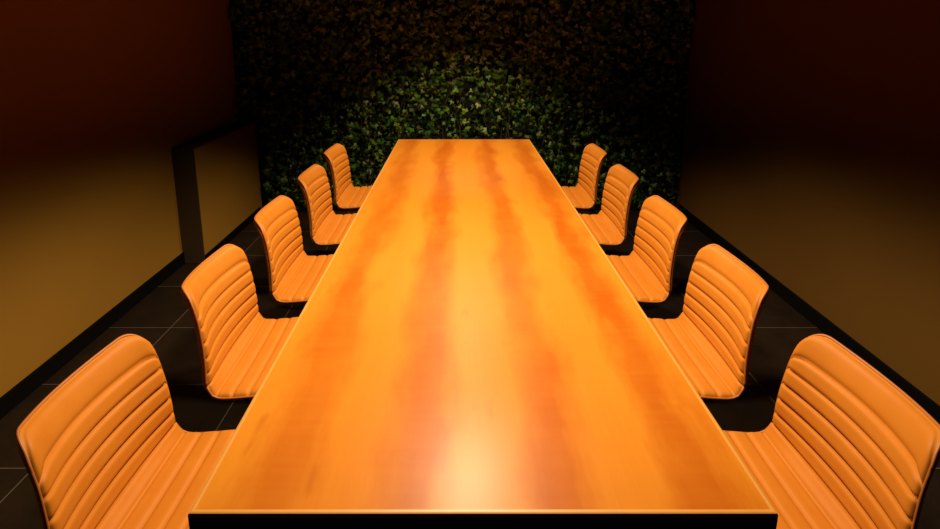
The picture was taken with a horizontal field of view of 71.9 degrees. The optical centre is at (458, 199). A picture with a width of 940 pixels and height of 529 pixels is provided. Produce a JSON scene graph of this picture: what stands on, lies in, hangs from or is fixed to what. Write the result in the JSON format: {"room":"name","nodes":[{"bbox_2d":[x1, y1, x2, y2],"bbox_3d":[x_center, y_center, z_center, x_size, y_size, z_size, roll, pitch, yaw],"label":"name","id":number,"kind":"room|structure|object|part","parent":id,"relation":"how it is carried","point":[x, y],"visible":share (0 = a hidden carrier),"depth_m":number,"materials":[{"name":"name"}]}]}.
{"room":"conference room","nodes":[
{"label":"conference room","id":0,"kind":"room"},
{"bbox_2d":[0,0,238,396],"bbox_3d":[-1.918,-0.336,1.896,0.150,2.700,7.040,0,14,0],"label":"wall","id":1,"kind":"structure","parent":0,"point":[96,96],"depth_m":3.25,"materials":[{"name":"paint"}]},
{"bbox_2d":[0,252,184,419],"bbox_3d":[-1.837,1.101,1.576,0.012,0.080,5.700,0,14,0],"label":"baseboard","id":2,"kind":"structure","parent":1,"relation":"attached to","point":[29,384],"depth_m":3.14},
{"bbox_2d":[171,121,261,262],"bbox_3d":[-1.766,-0.119,4.886,0.153,0.784,1.320,0,14,0],"label":"door","id":3,"kind":"structure","parent":1,"relation":"attached to","point":[217,176],"depth_m":4.56,"materials":[{"name":"paint"}]},
{"bbox_3d":[-1.770,0.050,4.254,0.145,0.774,0.012,0,15,0],"label":"panel","id":4,"kind":"part","parent":3,"relation":"part of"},
{"bbox_3d":[-1.695,0.242,4.945,0.010,0.056,1.246,0,15,0],"label":"skirting","id":5,"kind":"part","parent":3,"relation":"part of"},
{"bbox_2d":[229,0,693,209],"bbox_3d":[0.025,-1.236,5.377,4.035,2.700,0.150,0,14,0],"label":"wall","id":6,"kind":"structure","parent":0,"point":[263,150],"depth_m":5.37,"materials":[{"name":"green plant"}]},
{"bbox_2d":[228,0,695,211],"bbox_3d":[0.025,-1.196,5.231,3.729,2.698,0.148,0,14,0],"label":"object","id":7,"kind":"structure","parent":6,"relation":"attached to","point":[347,52],"depth_m":5.30,"materials":[{"name":"green plant"}]},
{"bbox_2d":[0,210,939,528],"bbox_3d":[0.025,1.020,2.247,4.035,0.100,7.340,0,14,0],"label":"floor","id":8,"kind":"structure","parent":0,"point":[163,318],"depth_m":3.12,"materials":[{"name":"tile"}]},
{"bbox_2d":[16,334,234,528],"bbox_3d":[-0.604,0.759,1.508,0.533,0.775,0.545,0,14,0],"label":"swivel chair","id":9,"kind":"object","parent":8,"relation":"on","point":[106,448],"visible":0.71,"depth_m":1.47,"materials":[{"name":"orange leather"}]},
{"bbox_3d":[-0.567,0.691,1.490,0.451,0.062,0.536,0,15,0],"label":"seat","id":10,"kind":"part","parent":9,"relation":"part of","materials":[{"name":"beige leather"}]},
{"bbox_2d":[181,244,298,400],"bbox_3d":[-0.590,0.580,2.198,0.533,0.775,0.545,0,15,-1],"label":"swivel chair","id":11,"kind":"object","parent":8,"relation":"on","point":[238,347],"visible":0.66,"depth_m":2.13,"materials":[{"name":"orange leather"}]},
{"bbox_3d":[-0.798,0.356,2.136,0.118,0.300,0.528,0,15,-1],"label":"backrest","id":12,"kind":"part","parent":11,"relation":"part of","materials":[{"name":"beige leather"}]},
{"bbox_3d":[-0.553,0.512,2.181,0.451,0.062,0.536,0,15,-1],"label":"seat","id":13,"kind":"part","parent":11,"relation":"part of","materials":[{"name":"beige leather"}]},
{"bbox_2d":[253,195,333,303],"bbox_3d":[-0.590,0.403,2.884,0.533,0.775,0.545,0,15,0],"label":"swivel chair","id":14,"kind":"object","parent":8,"relation":"on","point":[293,275],"visible":0.63,"depth_m":2.83,"materials":[{"name":"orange leather"}]},
{"bbox_3d":[-0.798,0.178,2.824,0.118,0.300,0.528,0,15,0],"label":"backrest","id":15,"kind":"part","parent":14,"relation":"part of","materials":[{"name":"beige leather"}]},
{"bbox_3d":[-0.553,0.335,2.867,0.451,0.062,0.536,0,15,0],"label":"seat","id":16,"kind":"part","parent":14,"relation":"part of","materials":[{"name":"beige leather"}]},
{"bbox_2d":[297,164,356,246],"bbox_3d":[-0.588,0.220,3.591,0.533,0.775,0.545,0,15,0],"label":"swivel chair","id":17,"kind":"object","parent":8,"relation":"on","point":[326,228],"visible":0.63,"depth_m":3.55,"materials":[{"name":"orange leather"}]},
{"bbox_3d":[-0.796,-0.005,3.531,0.118,0.300,0.528,0,15,0],"label":"backrest","id":18,"kind":"part","parent":17,"relation":"part of","materials":[{"name":"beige leather"}]},
{"bbox_3d":[-0.551,0.152,3.574,0.451,0.062,0.536,0,15,0],"label":"seat","id":19,"kind":"part","parent":17,"relation":"part of","materials":[{"name":"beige leather"}]},
{"bbox_2d":[324,143,371,209],"bbox_3d":[-0.594,0.043,4.277,0.533,0.775,0.545,0,14,0],"label":"swivel chair","id":20,"kind":"object","parent":8,"relation":"on","point":[347,196],"visible":0.59,"depth_m":4.24,"materials":[{"name":"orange leather"}]},
{"bbox_3d":[-0.802,-0.183,4.219,0.118,0.300,0.528,0,15,0],"label":"backrest","id":21,"kind":"part","parent":20,"relation":"part of","materials":[{"name":"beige leather"}]},
{"bbox_3d":[-0.557,-0.025,4.259,0.451,0.062,0.536,0,15,0],"label":"seat","id":22,"kind":"part","parent":20,"relation":"part of","materials":[{"name":"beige leather"}]},
{"bbox_2d":[188,139,777,528],"bbox_3d":[0.040,0.391,2.999,0.964,0.741,3.821,0,14,0],"label":"meeting table","id":23,"kind":"object","parent":8,"relation":"on","point":[468,353],"visible":1,"depth_m":1.42,"materials":[{"name":"orange wood"}]},
{"bbox_2d":[561,143,606,209],"bbox_3d":[0.680,0.043,4.277,0.533,0.775,0.545,0,14,0],"label":"swivel chair","id":24,"kind":"object","parent":8,"relation":"on","point":[583,196],"visible":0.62,"depth_m":4.24,"materials":[{"name":"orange leather"}]},
{"bbox_3d":[0.643,-0.025,4.259,0.451,0.062,0.536,0,15,0],"label":"seat","id":25,"kind":"part","parent":24,"relation":"part of","materials":[{"name":"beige leather"}]},
{"bbox_3d":[0.888,-0.183,4.219,0.118,0.300,0.528,0,15,0],"label":"backrest","id":26,"kind":"part","parent":24,"relation":"part of","materials":[{"name":"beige leather"}]},
{"bbox_2d":[579,164,638,246],"bbox_3d":[0.688,0.221,3.590,0.533,0.775,0.545,0,14,0],"label":"swivel chair","id":27,"kind":"object","parent":8,"relation":"on","point":[609,227],"visible":0.59,"depth_m":3.55,"materials":[{"name":"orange leather"}]},
{"bbox_3d":[0.651,0.152,3.572,0.451,0.062,0.536,0,15,0],"label":"seat","id":28,"kind":"part","parent":27,"relation":"part of","materials":[{"name":"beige leather"}]},
{"bbox_3d":[0.896,-0.005,3.531,0.118,0.300,0.528,0,15,0],"label":"backrest","id":29,"kind":"part","parent":27,"relation":"part of","materials":[{"name":"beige leather"}]},
{"bbox_2d":[606,195,687,303],"bbox_3d":[0.686,0.403,2.883,0.533,0.775,0.545,0,14,0],"label":"swivel chair","id":30,"kind":"object","parent":8,"relation":"on","point":[647,272],"visible":0.54,"depth_m":2.83,"materials":[{"name":"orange leather"}]},
{"bbox_3d":[0.649,0.335,2.865,0.451,0.062,0.536,0,15,0],"label":"seat","id":31,"kind":"part","parent":30,"relation":"part of","materials":[{"name":"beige leather"}]},
{"bbox_3d":[0.894,0.178,2.825,0.118,0.300,0.528,0,15,0],"label":"backrest","id":32,"kind":"part","parent":30,"relation":"part of","materials":[{"name":"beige leather"}]},
{"bbox_2d":[648,244,768,400],"bbox_3d":[0.685,0.581,2.195,0.533,0.775,0.545,0,14,0],"label":"swivel chair","id":33,"kind":"object","parent":8,"relation":"on","point":[711,340],"visible":0.59,"depth_m":2.13,"materials":[{"name":"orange leather"}]},
{"bbox_3d":[0.648,0.513,2.178,0.451,0.062,0.536,0,15,0],"label":"seat","id":34,"kind":"part","parent":33,"relation":"part of","materials":[{"name":"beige leather"}]},
{"bbox_3d":[0.893,0.356,2.137,0.118,0.300,0.528,0,15,0],"label":"backrest","id":35,"kind":"part","parent":33,"relation":"part of","materials":[{"name":"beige leather"}]},
{"bbox_2d":[722,334,939,528],"bbox_3d":[0.686,0.759,1.508,0.533,0.775,0.545,0,14,0],"label":"swivel chair","id":36,"kind":"object","parent":8,"relation":"on","point":[844,446],"visible":0.69,"depth_m":1.47,"materials":[{"name":"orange leather"}]},
{"bbox_3d":[0.649,0.691,1.490,0.451,0.062,0.536,0,15,0],"label":"seat","id":37,"kind":"part","parent":36,"relation":"part of","materials":[{"name":"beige leather"}]},
{"bbox_2d":[676,0,939,405],"bbox_3d":[1.967,-0.336,1.896,0.150,2.700,7.040,0,14,0],"label":"wall","id":38,"kind":"structure","parent":0,"point":[810,145],"depth_m":3.29,"materials":[{"name":"brown paint"}]},
{"bbox_2d":[678,204,939,423],"bbox_3d":[1.886,0.944,2.181,0.012,0.080,6.950,0,14,0],"label":"baseboard","id":39,"kind":"structure","parent":38,"relation":"attached to","point":[821,322],"depth_m":3.38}
]}

